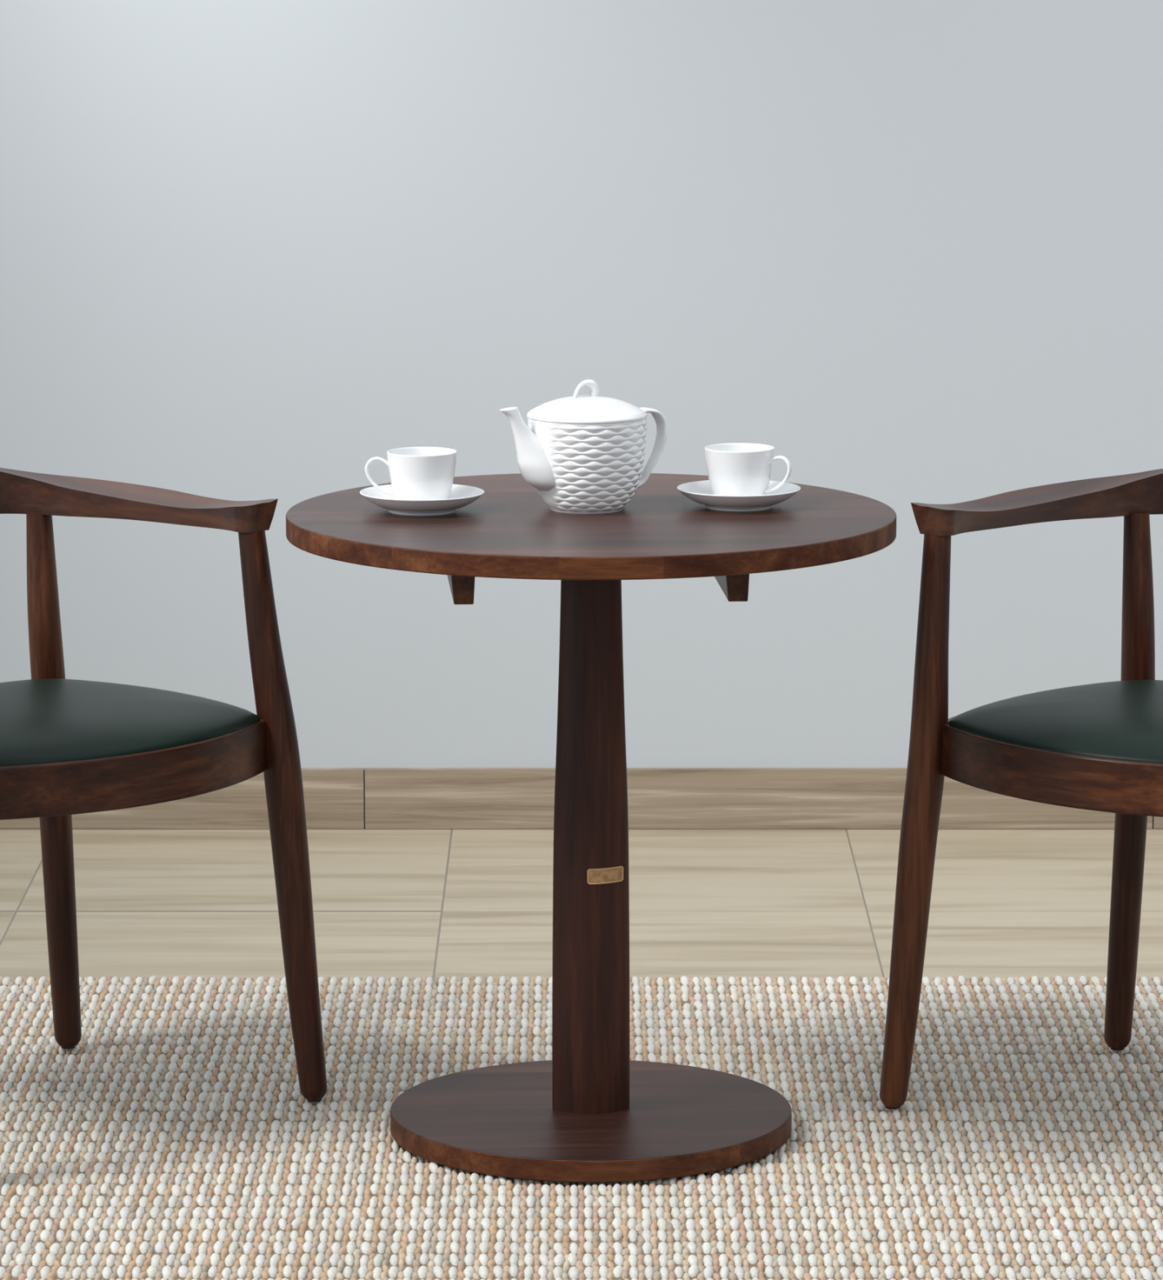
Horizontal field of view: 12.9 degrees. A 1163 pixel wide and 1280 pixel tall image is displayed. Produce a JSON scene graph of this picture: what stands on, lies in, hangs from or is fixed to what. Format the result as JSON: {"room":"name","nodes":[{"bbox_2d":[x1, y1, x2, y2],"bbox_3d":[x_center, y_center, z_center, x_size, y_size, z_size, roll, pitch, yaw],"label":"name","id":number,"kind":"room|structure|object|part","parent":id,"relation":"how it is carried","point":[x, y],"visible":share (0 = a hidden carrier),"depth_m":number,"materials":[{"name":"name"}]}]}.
{"room":"dining room","nodes":[
{"label":"dining room","id":0,"kind":"room"},
{"bbox_2d":[0,0,1162,828],"bbox_3d":[0.000,-1.198,7.803,5.200,3.000,0.120,0,9,0],"label":"wall","id":1,"kind":"structure","parent":0,"point":[907,252],"depth_m":7.86,"materials":[{"name":"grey paint"}]},
{"bbox_2d":[0,768,1162,828],"bbox_3d":[0.273,0.245,7.976,3.655,0.095,0.009,0,9,0],"label":"baseboard","id":2,"kind":"structure","parent":1,"relation":"attached to","point":[395,797],"depth_m":7.97,"materials":[{"name":"brown wood"}]},
{"bbox_2d":[0,828,1162,977],"bbox_3d":[0.000,0.840,4.920,5.200,0.080,6.434,0,9,0],"label":"floor","id":3,"kind":"structure","parent":0,"point":[410,903],"depth_m":7.47,"materials":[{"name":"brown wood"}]},
{"bbox_2d":[0,975,1162,1279],"bbox_3d":[0.000,0.654,5.759,3.000,0.011,2.450,0,9,0],"label":"rug","id":4,"kind":"object","parent":3,"relation":"on","point":[179,1138],"visible":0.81,"depth_m":6.09,"materials":[{"name":"fabric"}]},
{"bbox_2d":[0,467,327,1102],"bbox_3d":[-0.685,0.189,6.209,0.566,0.760,0.566,9,13,44],"label":"armchair","id":5,"kind":"object","parent":4,"relation":"on","point":[68,747],"visible":1,"depth_m":6.20,"materials":[{"name":"brown wood"}]},
{"bbox_3d":[-0.661,0.178,6.476,0.048,0.688,0.073,9,13,44],"label":"leg","id":6,"kind":"part","parent":5,"relation":"part of","materials":[{"name":"brown wood"}]},
{"bbox_2d":[0,678,260,766],"bbox_3d":[-0.649,0.105,6.158,0.446,0.062,0.477,9,13,44],"label":"seat cushion","id":7,"kind":"object","parent":5,"relation":"on","point":[44,722],"depth_m":6.07,"materials":[{"name":"green leather"}]},
{"bbox_3d":[-0.518,0.154,6.033,0.090,0.063,0.450,9,13,44],"label":"rail","id":8,"kind":"part","parent":5,"relation":"part of","materials":[{"name":"brown wood"}]},
{"bbox_3d":[-0.713,-0.151,6.179,0.488,0.080,0.523,9,13,44],"label":"arm and rail","id":9,"kind":"part","parent":5,"relation":"part of","materials":[{"name":"brown wood"}]},
{"bbox_3d":[-0.361,0.213,6.231,0.102,0.698,0.046,0,9,2],"label":"leg","id":10,"kind":"part","parent":5,"relation":"part of","materials":[{"name":"brown wood"}]},
{"bbox_2d":[285,472,897,1182],"bbox_3d":[0.011,0.217,6.092,0.714,0.743,0.714,8,12,40],"label":"round pedestal table","id":11,"kind":"object","parent":4,"relation":"on","point":[590,1113],"visible":0.98,"depth_m":6.04,"materials":[{"name":"brown wood"}]},
{"bbox_2d":[360,484,484,515],"bbox_3d":[-0.187,-0.162,6.038,0.146,0.024,0.146,0,9,0],"label":"saucer","id":12,"kind":"object","parent":11,"relation":"on","point":[461,495],"visible":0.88,"depth_m":6.00,"materials":[{"name":"white ceramic"}]},
{"bbox_2d":[364,447,457,499],"bbox_3d":[-0.192,-0.189,6.038,0.096,0.065,0.082,7,12,36],"label":"teacup","id":13,"kind":"object","parent":12,"relation":"on","point":[415,473],"visible":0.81,"depth_m":6.01,"materials":[{"name":"white ceramic"}]},
{"bbox_3d":[-0.237,-0.192,6.034,0.034,0.046,0.007,0,9,0],"label":"handle","id":14,"kind":"part","parent":13,"relation":"part of","materials":[{"name":"white ceramic"}]},
{"bbox_2d":[499,379,668,514],"bbox_3d":[0.005,-0.229,6.041,0.142,0.153,0.170,5,10,26],"label":"teapot","id":15,"kind":"object","parent":11,"relation":"on","point":[584,454],"visible":1,"depth_m":6.00,"materials":[{"name":"white ceramic"}]},
{"bbox_3d":[-0.055,-0.225,6.021,0.076,0.099,0.059,1,9,5],"label":"spout","id":16,"kind":"part","parent":15,"relation":"part of","materials":[{"name":"white ceramic"}]},
{"bbox_3d":[0.005,-0.292,6.032,0.035,0.025,0.012,-4,10,-25],"label":"knob","id":17,"kind":"part","parent":15,"relation":"part of","materials":[{"name":"white ceramic"}]},
{"bbox_3d":[0.006,-0.274,6.036,0.141,0.024,0.141,-4,10,-25],"label":"lid","id":18,"kind":"part","parent":15,"relation":"part of","materials":[{"name":"white ceramic"}]},
{"bbox_3d":[0.076,-0.225,6.077,0.049,0.100,0.022,-4,10,-25],"label":"handle","id":19,"kind":"part","parent":15,"relation":"part of","materials":[{"name":"white ceramic"}]},
{"bbox_3d":[0.011,0.571,6.151,0.478,0.026,0.478,-1,9,-3],"label":"plate","id":20,"kind":"part","parent":11,"relation":"part of","materials":[{"name":"brown wood"}]},
{"bbox_3d":[0.029,0.277,6.079,0.047,0.018,0.007,-4,10,-24],"label":"name plate","id":21,"kind":"part","parent":11,"relation":"part of","materials":[{"name":"gold metal"}]},
{"bbox_2d":[676,480,800,511],"bbox_3d":[0.185,-0.168,6.074,0.146,0.024,0.146,0,9,0],"label":"saucer","id":22,"kind":"object","parent":11,"relation":"on","point":[700,491],"visible":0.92,"depth_m":6.03,"materials":[{"name":"white ceramic"}]},
{"bbox_2d":[704,443,791,495],"bbox_3d":[0.189,-0.193,6.063,0.082,0.065,0.096,-5,10,-26],"label":"teacup","id":23,"kind":"object","parent":22,"relation":"on","point":[733,468],"visible":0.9,"depth_m":6.04,"materials":[{"name":"white ceramic"}]},
{"bbox_3d":[0.231,-0.194,6.046,0.034,0.046,0.007,5,11,27],"label":"handle","id":24,"kind":"part","parent":23,"relation":"part of","materials":[{"name":"white ceramic"}]},
{"bbox_2d":[880,468,1162,1109],"bbox_3d":[0.738,0.190,6.204,0.564,0.760,0.564,8,12,40],"label":"armchair","id":25,"kind":"object","parent":4,"relation":"on","point":[1099,747],"visible":1,"depth_m":6.18,"materials":[{"name":"brown wood"}]},
{"bbox_3d":[0.402,0.219,6.198,0.082,0.698,0.046,-2,10,-10],"label":"leg","id":26,"kind":"part","parent":25,"relation":"part of","materials":[{"name":"brown wood"}]},
{"bbox_3d":[0.757,-0.150,6.172,0.553,0.080,0.503,8,12,40],"label":"arm and rail","id":27,"kind":"part","parent":25,"relation":"part of","materials":[{"name":"brown wood"}]},
{"bbox_3d":[0.584,0.157,6.016,0.450,0.063,0.090,8,12,40],"label":"rail","id":28,"kind":"part","parent":25,"relation":"part of","materials":[{"name":"brown wood"}]},
{"bbox_2d":[948,680,1162,763],"bbox_3d":[0.704,0.106,6.151,0.477,0.062,0.446,8,12,40],"label":"seat cushion","id":29,"kind":"object","parent":25,"relation":"on","point":[1117,722],"depth_m":6.07,"materials":[{"name":"green leather"}]},
{"bbox_3d":[0.692,0.179,6.470,0.047,0.688,0.073,-3,10,-16],"label":"leg","id":30,"kind":"part","parent":25,"relation":"part of","materials":[{"name":"brown wood"}]}
]}

